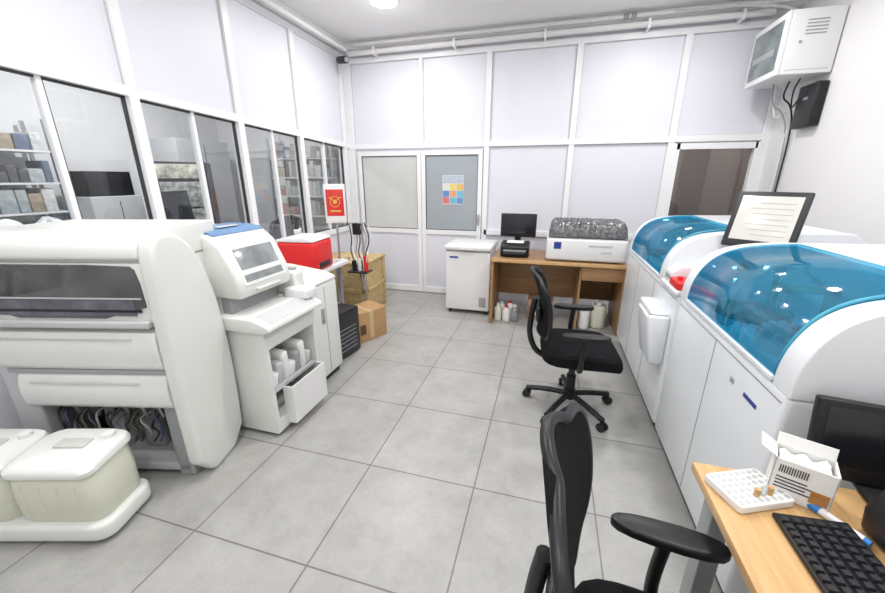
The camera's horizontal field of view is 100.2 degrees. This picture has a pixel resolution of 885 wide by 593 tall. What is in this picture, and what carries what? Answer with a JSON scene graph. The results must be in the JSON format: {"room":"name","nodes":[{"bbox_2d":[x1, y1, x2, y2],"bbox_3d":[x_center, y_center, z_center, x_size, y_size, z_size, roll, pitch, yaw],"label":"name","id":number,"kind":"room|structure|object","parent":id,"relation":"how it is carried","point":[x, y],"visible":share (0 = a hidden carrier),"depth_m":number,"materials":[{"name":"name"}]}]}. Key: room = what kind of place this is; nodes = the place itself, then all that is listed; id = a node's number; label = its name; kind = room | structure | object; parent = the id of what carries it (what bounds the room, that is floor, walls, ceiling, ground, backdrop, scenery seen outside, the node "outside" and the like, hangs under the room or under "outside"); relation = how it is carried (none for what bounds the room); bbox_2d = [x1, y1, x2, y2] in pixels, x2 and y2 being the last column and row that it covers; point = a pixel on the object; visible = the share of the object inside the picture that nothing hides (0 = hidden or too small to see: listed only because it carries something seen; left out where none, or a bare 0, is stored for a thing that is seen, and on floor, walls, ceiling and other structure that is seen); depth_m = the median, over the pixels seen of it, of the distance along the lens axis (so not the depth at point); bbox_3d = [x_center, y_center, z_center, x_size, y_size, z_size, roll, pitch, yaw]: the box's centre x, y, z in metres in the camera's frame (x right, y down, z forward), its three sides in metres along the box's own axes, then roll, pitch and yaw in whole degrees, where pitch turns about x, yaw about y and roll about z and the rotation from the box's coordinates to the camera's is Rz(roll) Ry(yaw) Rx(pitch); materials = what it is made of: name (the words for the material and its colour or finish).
{"room":"laboratory","nodes":[
{"label":"laboratory","id":0,"kind":"room"},
{"bbox_2d":[0,70,218,224],"bbox_3d":[-4.850,-1.111,3.433,0.100,3.150,7.100,5,18,15],"label":"wall","id":1,"kind":"structure","parent":0,"point":[90,125],"depth_m":4.53,"materials":[{"name":"white paint"}]},
{"bbox_2d":[0,0,355,428],"bbox_3d":[-2.149,-0.747,2.293,0.050,3.150,6.270,5,18,15],"label":"wall","id":2,"kind":"structure","parent":0,"point":[176,47],"depth_m":2.77,"materials":[{"name":"white paint"}]},
{"bbox_2d":[29,74,81,218],"bbox_3d":[-2.197,-0.639,2.168,0.040,1.159,0.028,5,18,15],"label":"mullion","id":3,"kind":"object","parent":2,"relation":"attached to","point":[37,86],"visible":0.57,"depth_m":2.09,"materials":[{"name":"white metal"}]},
{"bbox_2d":[0,67,152,218],"bbox_3d":[-2.195,-0.647,2.164,0.025,1.178,0.886,5,18,15],"label":"gasket","id":4,"kind":"object","parent":2,"relation":"attached to","point":[123,101],"visible":0.46,"depth_m":2.40,"materials":[{"name":"black rubber"}]},
{"bbox_2d":[0,0,354,251],"bbox_3d":[-2.111,-0.744,2.283,0.170,3.150,6.270,5,18,15],"label":"trim","id":5,"kind":"structure","parent":2,"relation":"attached to","point":[133,95],"depth_m":3.11,"materials":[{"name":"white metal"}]},
{"bbox_2d":[140,100,250,223],"bbox_3d":[-1.943,-0.898,3.018,0.025,1.138,0.836,5,18,15],"label":"gasket","id":6,"kind":"object","parent":2,"relation":"attached to","point":[141,101],"visible":0.34,"depth_m":3.26,"materials":[{"name":"black rubber"}]},
{"bbox_2d":[187,111,213,223],"bbox_3d":[-1.945,-0.890,3.022,0.040,1.121,0.028,5,18,15],"label":"mullion","id":7,"kind":"object","parent":2,"relation":"attached to","point":[191,118],"visible":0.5,"depth_m":2.96,"materials":[{"name":"white metal"}]},
{"bbox_2d":[244,124,306,240],"bbox_3d":[-1.705,-1.136,3.826,0.025,1.100,0.786,5,18,15],"label":"gasket","id":8,"kind":"object","parent":2,"relation":"attached to","point":[295,137],"visible":0.37,"depth_m":4.11,"materials":[{"name":"black rubber"}]},
{"bbox_2d":[268,130,285,237],"bbox_3d":[-1.707,-1.129,3.829,0.040,1.084,0.028,5,18,15],"label":"mullion","id":9,"kind":"object","parent":2,"relation":"attached to","point":[270,134],"visible":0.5,"depth_m":3.81,"materials":[{"name":"white metal"}]},
{"bbox_2d":[304,138,347,232],"bbox_3d":[-1.461,-1.381,4.652,0.025,1.064,0.876,5,18,15],"label":"gasket","id":10,"kind":"object","parent":2,"relation":"attached to","point":[341,152],"visible":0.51,"depth_m":4.92,"materials":[{"name":"black rubber"}]},
{"bbox_2d":[320,143,331,228],"bbox_3d":[-1.463,-1.373,4.655,0.040,1.046,0.028,5,18,15],"label":"mullion","id":11,"kind":"object","parent":2,"relation":"attached to","point":[322,146],"visible":0.43,"depth_m":4.57,"materials":[{"name":"white metal"}]},
{"bbox_2d":[336,56,348,63],"bbox_3d":[-1.204,-2.858,4.455,0.119,0.135,0.256,-12,21,-34],"label":"security camera","id":12,"kind":"object","parent":2,"relation":"attached to","point":[340,59],"visible":1,"depth_m":4.39,"materials":[{"name":"black plastic"}]},
{"bbox_2d":[216,120,344,232],"bbox_3d":[-2.477,-2.012,6.258,2.850,3.150,0.100,5,18,15],"label":"wall","id":13,"kind":"structure","parent":0,"point":[256,143],"depth_m":6.34,"materials":[{"name":"white paint"}]},
{"bbox_2d":[0,289,721,592],"bbox_3d":[-0.907,0.556,3.556,7.900,0.100,8.700,5,18,15],"label":"floor","id":14,"kind":"structure","parent":0,"point":[419,467],"depth_m":1.92,"materials":[{"name":"tile"}]},
{"bbox_2d":[0,119,71,221],"bbox_3d":[-4.544,-0.639,3.601,0.370,2.150,1.430,5,18,15],"label":"storage shelf","id":15,"kind":"object","parent":14,"relation":"on","point":[41,200],"visible":0.55,"depth_m":3.83,"materials":[{"name":"metal"}]},
{"bbox_2d":[60,195,146,219],"bbox_3d":[-4.108,-0.573,4.693,0.504,1.360,0.600,5,18,15],"label":"storage cabinet","id":16,"kind":"object","parent":14,"relation":"on","point":[127,206],"visible":0.23,"depth_m":4.36,"materials":[{"name":"grey plastic"}]},
{"bbox_2d":[69,171,134,196],"bbox_3d":[-4.105,-1.354,4.443,0.350,0.280,0.500,5,18,15],"label":"microwave oven","id":17,"kind":"object","parent":16,"relation":"on","point":[85,183],"visible":0.87,"depth_m":4.30,"materials":[{"name":"black plastic"}]},
{"bbox_2d":[0,219,327,540],"bbox_3d":[-1.605,0.282,2.054,1.203,1.335,1.594,5,18,15],"label":"immunoassay analyser","id":18,"kind":"object","parent":14,"relation":"on","point":[127,346],"visible":1,"depth_m":1.81,"materials":[{"name":"beige plastic"}]},
{"bbox_2d":[0,259,137,260],"bbox_3d":[-1.753,-0.162,1.648,0.810,0.004,0.011,1,18,2],"label":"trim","id":19,"kind":"structure","parent":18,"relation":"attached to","point":[0,259],"depth_m":1.64,"materials":[{"name":"grey plastic"}]},
{"bbox_2d":[0,219,213,262],"bbox_3d":[-1.742,-0.288,1.898,0.815,0.155,0.561,1,18,2],"label":"hood","id":20,"kind":"object","parent":18,"relation":"attached to","point":[74,240],"depth_m":1.66,"materials":[{"name":"beige plastic"}]},
{"bbox_2d":[201,228,289,313],"bbox_3d":[-1.457,-0.193,2.357,0.840,0.495,0.440,5,18,15],"label":"hood","id":21,"kind":"object","parent":18,"relation":"attached to","point":[246,269],"depth_m":2.18,"materials":[{"name":"white plastic"}]},
{"bbox_2d":[275,359,314,392],"bbox_3d":[-1.096,0.516,2.497,0.260,0.020,0.420,5,18,15],"label":"shelf","id":22,"kind":"object","parent":18,"relation":"attached to","point":[281,384],"depth_m":2.44,"materials":[{"name":"grey plastic"}]},
{"bbox_2d":[154,161,220,223],"bbox_3d":[-3.359,-0.882,5.005,0.600,1.760,0.550,-8,19,-23],"label":"storage shelf","id":23,"kind":"object","parent":14,"relation":"on","point":[171,175],"visible":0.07,"depth_m":4.63,"materials":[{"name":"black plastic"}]},
{"bbox_2d":[148,137,239,222],"bbox_3d":[-3.796,-1.341,5.883,0.520,2.100,0.900,5,18,15],"label":"locker","id":24,"kind":"object","parent":14,"relation":"on","point":[216,154],"visible":0.24,"depth_m":5.74,"materials":[{"name":"grey metal"}]},
{"bbox_2d":[269,215,302,239],"bbox_3d":[-2.118,-0.523,4.909,0.631,1.133,0.673,-16,24,-42],"label":"office chair","id":25,"kind":"object","parent":14,"relation":"on","point":[274,228],"visible":0.17,"depth_m":4.57,"materials":[{"name":"black plastic"}]},
{"bbox_2d":[265,138,340,223],"bbox_3d":[-2.142,-1.421,6.053,1.130,2.150,0.370,5,18,15],"label":"storage shelf","id":26,"kind":"object","parent":14,"relation":"on","point":[313,153],"visible":0.52,"depth_m":5.78,"materials":[{"name":"metal"}]},
{"bbox_2d":[287,263,342,379],"bbox_3d":[-1.278,0.207,3.004,0.815,0.900,0.350,5,18,15],"label":"base cabinet","id":27,"kind":"object","parent":14,"relation":"on","point":[326,318],"visible":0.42,"depth_m":2.90,"materials":[{"name":"beige plastic"}]},
{"bbox_2d":[322,259,348,303],"bbox_3d":[-1.398,0.060,3.696,0.680,0.760,0.740,5,18,15],"label":"lab bench","id":28,"kind":"object","parent":14,"relation":"on","point":[336,265],"visible":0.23,"depth_m":3.83,"materials":[{"name":"white laminate"}]},
{"bbox_2d":[294,217,301,234],"bbox_3d":[-1.456,-0.580,3.739,0.160,0.433,0.240,-4,18,-14],"label":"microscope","id":29,"kind":"object","parent":28,"relation":"on","point":[297,230],"visible":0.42,"depth_m":3.67,"materials":[{"name":"white plastic"}]},
{"bbox_2d":[276,233,332,269],"bbox_3d":[-1.257,-0.407,3.408,0.365,0.305,0.360,3,18,9],"label":"cooler box","id":30,"kind":"object","parent":28,"relation":"on","point":[312,250],"visible":0.87,"depth_m":3.25,"materials":[{"name":"red plastic"}]},
{"bbox_2d":[323,184,346,261],"bbox_3d":[-1.047,-0.724,3.669,0.200,0.750,0.100,-4,18,-12],"label":"sign stand","id":31,"kind":"object","parent":28,"relation":"on","point":[334,194],"visible":1,"depth_m":3.60,"materials":[{"name":"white plastic"}]},
{"bbox_2d":[337,303,360,359],"bbox_3d":[-0.943,0.330,3.374,0.208,0.440,0.360,8,19,23],"label":"desktop computer","id":32,"kind":"object","parent":14,"relation":"on","point":[347,313],"visible":0.56,"depth_m":3.35,"materials":[{"name":"black plastic"}]},
{"bbox_2d":[329,251,386,304],"bbox_3d":[-1.128,-0.192,4.616,0.680,0.680,0.600,4,18,13],"label":"crate","id":33,"kind":"object","parent":14,"relation":"on","point":[354,293],"visible":0.31,"depth_m":4.39,"materials":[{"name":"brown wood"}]},
{"bbox_2d":[347,222,372,300],"bbox_3d":[-0.870,-0.231,4.003,0.268,1.128,0.160,5,18,15],"label":"stand","id":34,"kind":"object","parent":14,"relation":"on","point":[362,268],"visible":0.98,"depth_m":3.93,"materials":[{"name":"metal"}]},
{"bbox_2d":[347,268,372,273],"bbox_3d":[-0.889,-0.274,3.995,0.230,0.015,0.160,5,18,15],"label":"tray","id":35,"kind":"object","parent":34,"relation":"on","point":[354,270],"depth_m":3.95,"materials":[{"name":"black plastic"}]},
{"bbox_2d":[356,300,386,342],"bbox_3d":[-0.816,0.258,3.816,0.284,0.311,0.380,15,23,39],"label":"cardboard box","id":36,"kind":"object","parent":14,"relation":"on","point":[372,315],"visible":0.55,"depth_m":3.75,"materials":[{"name":"brown cardboard"}]},
{"bbox_2d":[444,238,497,313],"bbox_3d":[0.354,-0.254,4.565,0.550,0.830,0.570,5,18,15],"label":"chest freezer","id":37,"kind":"object","parent":14,"relation":"on","point":[468,261],"visible":0.91,"depth_m":4.34,"materials":[{"name":"white metal"}]},
{"bbox_2d":[494,300,517,321],"bbox_3d":[0.747,0.161,4.302,0.274,0.200,0.204,5,18,15],"label":"bottles","id":38,"kind":"object","parent":14,"relation":"on","point":[500,310],"visible":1,"depth_m":4.24,"materials":[{"name":"plastic"}]},
{"bbox_2d":[502,308,509,320],"bbox_3d":[0.731,0.196,4.253,0.084,0.162,0.084,5,18,15],"label":"bottle","id":39,"kind":"object","parent":38,"relation":"on","point":[506,311],"depth_m":4.22,"materials":[{"name":"plastic"}]},
{"bbox_2d":[507,303,513,317],"bbox_3d":[0.792,0.155,4.352,0.084,0.180,0.084,5,18,15],"label":"bottle","id":40,"kind":"object","parent":38,"relation":"on","point":[510,305],"depth_m":4.31,"materials":[{"name":"plastic"}]},
{"bbox_2d":[526,294,552,319],"bbox_3d":[1.139,0.128,4.337,0.280,0.240,0.203,5,18,15],"label":"carton","id":41,"kind":"object","parent":14,"relation":"on","point":[530,296],"visible":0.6,"depth_m":4.28,"materials":[{"name":"cardboard"}]},
{"bbox_2d":[489,248,626,335],"bbox_3d":[1.253,-0.087,4.174,1.350,0.750,0.653,5,18,15],"label":"wooden desk","id":42,"kind":"object","parent":14,"relation":"on","point":[605,281],"visible":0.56,"depth_m":4.29,"materials":[{"name":"brown laminate"}]},
{"bbox_2d":[500,240,529,257],"bbox_3d":[0.793,-0.522,4.043,0.300,0.156,0.270,5,18,15],"label":"printer","id":43,"kind":"object","parent":42,"relation":"on","point":[509,248],"visible":1,"depth_m":3.97,"materials":[{"name":"black plastic"}]},
{"bbox_2d":[503,252,524,254],"bbox_3d":[0.764,-0.462,3.956,0.220,0.015,0.060,5,18,15],"label":"tray","id":44,"kind":"object","parent":43,"relation":"on","point":[504,253],"depth_m":3.95,"materials":[{"name":"plastic"}]},
{"bbox_2d":[500,213,536,239],"bbox_3d":[0.872,-0.738,4.267,0.400,0.429,0.190,5,18,15],"label":"computer monitor","id":45,"kind":"object","parent":42,"relation":"on","point":[518,225],"visible":0.74,"depth_m":4.22,"materials":[{"name":"black plastic"}]},
{"bbox_2d":[545,217,628,263],"bbox_3d":[1.493,-0.603,3.878,0.770,0.410,0.483,5,18,15],"label":"benchtop analyser","id":46,"kind":"object","parent":42,"relation":"on","point":[571,239],"visible":1,"depth_m":3.67,"materials":[{"name":"white plastic"}]},
{"bbox_2d":[522,266,622,432],"bbox_3d":[0.891,0.306,2.508,0.648,1.010,0.652,4,18,11],"label":"office chair","id":47,"kind":"object","parent":14,"relation":"on","point":[579,351],"visible":1,"depth_m":2.40,"materials":[{"name":"black plastic"}]},
{"bbox_2d":[577,311,589,328],"bbox_3d":[1.537,0.225,4.033,0.120,0.240,0.140,5,18,15],"label":"canister","id":48,"kind":"object","parent":14,"relation":"on","point":[583,317],"visible":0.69,"depth_m":3.98,"materials":[{"name":"white plastic"}]},
{"bbox_2d":[589,300,606,328],"bbox_3d":[1.700,0.184,4.048,0.160,0.310,0.160,5,18,15],"label":"canister","id":49,"kind":"object","parent":14,"relation":"on","point":[598,315],"visible":0.91,"depth_m":4.00,"materials":[{"name":"plastic"}]},
{"bbox_2d":[524,403,731,592],"bbox_3d":[0.483,0.805,0.772,0.642,1.115,0.652,7,19,21],"label":"office chair","id":50,"kind":"object","parent":14,"relation":"on","point":[566,447],"visible":1,"depth_m":0.82,"materials":[{"name":"black plastic"}]},
{"bbox_2d":[617,215,865,432],"bbox_3d":[1.953,0.098,2.740,1.128,1.269,1.470,5,18,15],"label":"chemistry analyser","id":51,"kind":"object","parent":14,"relation":"on","point":[663,252],"visible":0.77,"depth_m":2.45,"materials":[{"name":"white plastic"}]},
{"bbox_2d":[721,191,815,245],"bbox_3d":[1.783,-0.311,2.083,0.160,0.533,0.325,-12,21,-32],"label":"touchscreen monitor","id":52,"kind":"object","parent":51,"relation":"on","point":[756,216],"visible":0.77,"depth_m":2.03,"materials":[{"name":"plastic"}]},
{"bbox_2d":[655,242,884,592],"bbox_3d":[1.661,0.478,1.548,1.008,1.269,1.035,5,18,15],"label":"chemistry analyser","id":53,"kind":"object","parent":14,"relation":"on","point":[762,330],"visible":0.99,"depth_m":1.48,"materials":[{"name":"white plastic"}]},
{"bbox_2d":[679,462,884,592],"bbox_3d":[0.960,1.088,0.487,0.825,0.750,1.380,5,18,15],"label":"computer desk","id":54,"kind":"object","parent":14,"relation":"on","point":[764,557],"visible":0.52,"depth_m":0.90,"materials":[{"name":"brown wood"}]},
{"bbox_2d":[705,468,794,513],"bbox_3d":[0.822,0.509,0.993,0.164,0.045,0.116,-3,18,-8],"label":"tube rack","id":55,"kind":"object","parent":54,"relation":"on","point":[745,491],"visible":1,"depth_m":0.97,"materials":[{"name":"plastic"}]},
{"bbox_2d":[762,431,841,511],"bbox_3d":[0.935,0.459,0.986,0.153,0.145,0.089,14,23,38],"label":"carton","id":56,"kind":"object","parent":54,"relation":"on","point":[808,471],"visible":0.99,"depth_m":0.96,"materials":[{"name":"cardboard"}]},
{"bbox_2d":[772,513,884,592],"bbox_3d":[0.840,0.608,0.708,0.150,0.030,0.440,5,18,15],"label":"keyboard","id":57,"kind":"object","parent":54,"relation":"on","point":[836,558],"visible":1,"depth_m":0.81,"materials":[{"name":"black plastic"}]},
{"bbox_2d":[807,504,873,547],"bbox_3d":[0.960,0.549,0.909,0.020,0.021,0.137,-5,18,-17],"label":"marker pen","id":58,"kind":"object","parent":54,"relation":"on","point":[819,510],"visible":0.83,"depth_m":0.91,"materials":[{"name":"white plastic"}]},
{"bbox_2d":[806,394,884,502],"bbox_3d":[1.248,0.423,0.953,0.460,0.233,0.190,8,19,23],"label":"computer monitor","id":59,"kind":"object","parent":54,"relation":"on","point":[855,428],"visible":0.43,"depth_m":1.00,"materials":[{"name":"black plastic"}]},
{"bbox_2d":[861,489,884,551],"bbox_3d":[1.136,0.535,0.724,0.338,0.158,0.265,4,18,11],"label":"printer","id":60,"kind":"object","parent":54,"relation":"on","point":[873,520],"visible":1,"depth_m":0.85,"materials":[{"name":"black plastic"}]},
{"bbox_3d":[-2.698,0.239,2.788,0.900,0.970,3.100,5,18,15],"label":"countertop","id":61,"kind":"structure","parent":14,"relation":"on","visible":0},
{"bbox_2d":[0,216,61,226],"bbox_3d":[-2.816,-0.264,2.193,0.318,0.348,1.060,5,18,15],"label":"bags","id":62,"kind":"object","parent":61,"relation":"on","point":[4,222],"visible":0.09,"depth_m":2.35,"materials":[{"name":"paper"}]},
{"bbox_2d":[160,190,194,219],"bbox_3d":[-2.499,-0.747,3.495,0.190,0.478,0.480,-1,18,-4],"label":"computer monitor","id":63,"kind":"object","parent":61,"relation":"on","point":[177,206],"visible":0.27,"depth_m":3.48,"materials":[{"name":"black plastic"}]},
{"bbox_2d":[280,0,746,42],"bbox_3d":[-0.907,-2.541,2.568,7.900,0.100,8.700,5,18,15],"label":"ceiling","id":64,"kind":"structure","parent":0,"point":[349,21],"depth_m":3.72,"materials":[{"name":"paint"}]},
{"bbox_2d":[369,0,398,7],"bbox_3d":[-0.551,-2.766,3.471,0.280,0.018,0.280,5,18,15],"label":"ceiling light","id":65,"kind":"object","parent":64,"relation":"attached to","point":[377,3],"depth_m":3.49,"materials":[{"name":"white plastic"}]},
{"bbox_2d":[343,8,800,306],"bbox_3d":[1.047,-1.472,4.565,4.800,3.150,0.060,5,18,15],"label":"wall","id":66,"kind":"structure","parent":0,"point":[628,88],"depth_m":4.28,"materials":[{"name":"white paint"}]},
{"bbox_2d":[357,151,422,291],"bbox_3d":[-0.710,-1.015,5.174,0.900,1.890,0.043,5,18,15],"label":"frame","id":67,"kind":"object","parent":66,"relation":"attached to","point":[383,153],"visible":0.79,"depth_m":5.11,"materials":[{"name":"white metal"}]},
{"bbox_2d":[362,156,417,227],"bbox_3d":[-0.708,-1.414,5.051,0.790,0.945,0.015,5,18,15],"label":"pane","id":68,"kind":"object","parent":66,"relation":"attached to","point":[390,183],"visible":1,"depth_m":5.04,"materials":[{"name":"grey glass"}]},
{"bbox_2d":[362,155,417,228],"bbox_3d":[-0.711,-1.411,5.041,0.790,0.945,0.010,5,18,15],"label":"gasket","id":69,"kind":"object","parent":66,"relation":"attached to","point":[411,155],"visible":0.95,"depth_m":5.04,"materials":[{"name":"grey rubber"}]},
{"bbox_2d":[366,231,418,285],"bbox_3d":[-0.709,-0.549,5.325,0.790,0.750,0.018,5,18,15],"label":"panel","id":70,"kind":"object","parent":66,"relation":"in","point":[400,249],"depth_m":5.29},
{"bbox_2d":[426,234,475,287],"bbox_3d":[0.116,-0.478,5.103,0.695,0.750,0.018,5,18,15],"label":"panel","id":71,"kind":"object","parent":66,"relation":"in","point":[436,252],"depth_m":5.13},
{"bbox_2d":[425,154,477,230],"bbox_3d":[0.114,-1.340,4.819,0.695,0.945,0.010,5,18,15],"label":"gasket","id":72,"kind":"object","parent":66,"relation":"attached to","point":[469,154],"visible":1,"depth_m":4.82,"materials":[{"name":"grey rubber"}]},
{"bbox_2d":[426,155,477,229],"bbox_3d":[0.117,-1.343,4.828,0.695,0.945,0.015,5,18,15],"label":"pane","id":73,"kind":"object","parent":66,"relation":"attached to","point":[439,215],"visible":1,"depth_m":4.82,"materials":[{"name":"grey glass"}]},
{"bbox_2d":[442,175,463,204],"bbox_3d":[0.134,-1.380,4.796,0.280,0.365,0.006,5,18,15],"label":"poster","id":74,"kind":"object","parent":73,"relation":"attached to","point":[452,185],"visible":1,"depth_m":4.79,"materials":[{"name":"paper"}]},
{"bbox_2d":[421,149,483,292],"bbox_3d":[0.116,-0.944,4.952,0.805,1.890,0.043,5,18,15],"label":"frame","id":75,"kind":"object","parent":66,"relation":"attached to","point":[477,233],"visible":0.8,"depth_m":4.87,"materials":[{"name":"white metal"}]},
{"bbox_2d":[260,0,798,56],"bbox_3d":[0.398,-2.095,1.865,4.550,0.270,4.860,5,18,15],"label":"conduit","id":76,"kind":"object","parent":66,"relation":"attached to","point":[739,16],"depth_m":3.79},
{"bbox_2d":[342,0,807,302],"bbox_3d":[1.025,-1.448,4.492,4.800,3.150,0.100,5,18,15],"label":"trim","id":77,"kind":"structure","parent":66,"relation":"attached to","point":[764,137],"depth_m":4.16,"materials":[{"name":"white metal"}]},
{"bbox_2d":[662,142,761,216],"bbox_3d":[2.910,-1.136,4.105,0.800,1.050,0.105,5,18,15],"label":"frame","id":78,"kind":"object","parent":66,"relation":"attached to","point":[755,147],"visible":0.48,"depth_m":3.94,"materials":[{"name":"white metal"}]},
{"bbox_2d":[698,0,884,243],"bbox_3d":[2.859,-0.684,2.096,0.100,3.150,8.600,5,18,15],"label":"wall","id":79,"kind":"structure","parent":0,"point":[840,159],"depth_m":2.84,"materials":[{"name":"white paint"}]},
{"bbox_2d":[744,4,848,89],"bbox_3d":[3.024,-2.129,3.220,0.386,0.460,0.563,5,18,15],"label":"upper cabinet","id":80,"kind":"object","parent":79,"relation":"attached to","point":[802,43],"visible":1,"depth_m":3.01,"materials":[{"name":"white metal"}]},
{"bbox_2d":[770,78,800,191],"bbox_3d":[3.114,-1.207,3.517,0.218,1.483,0.261,5,18,15],"label":"hanging cables","id":81,"kind":"object","parent":80,"relation":"hanging from","point":[773,93],"visible":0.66,"depth_m":3.44,"materials":[{"name":"black plastic"}]},
{"bbox_2d":[809,17,830,19],"bbox_3d":[2.970,-2.189,2.914,0.140,0.008,0.006,5,18,15],"label":"vent","id":82,"kind":"object","parent":80,"relation":"attached to","point":[810,18],"depth_m":2.91,"materials":[{"name":"grey plastic"}]},
{"bbox_2d":[790,80,829,129],"bbox_3d":[3.131,-1.629,3.164,0.078,0.340,0.260,5,18,15],"label":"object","id":83,"kind":"object","parent":79,"relation":"attached to","point":[811,97],"visible":1,"depth_m":3.10,"materials":[{"name":"black plastic"}]},
{"bbox_3d":[3.345,-1.763,5.480,0.900,3.150,0.100,5,18,15],"label":"wall","id":84,"kind":"structure","parent":0,"visible":0},
{"bbox_2d":[668,150,683,215],"bbox_3d":[3.388,-1.231,5.538,0.060,2.100,0.080,5,18,15],"label":"trim","id":85,"kind":"structure","parent":84,"relation":"attached to","point":[680,151],"depth_m":5.36,"materials":[{"name":"beige plastic"}]},
{"bbox_2d":[672,149,710,215],"bbox_3d":[3.580,-1.191,5.494,0.340,2.050,0.040,5,18,15],"label":"leaf","id":86,"kind":"object","parent":84,"relation":"attached to","point":[694,163],"visible":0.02,"depth_m":5.33,"materials":[{"name":"brown glass"}]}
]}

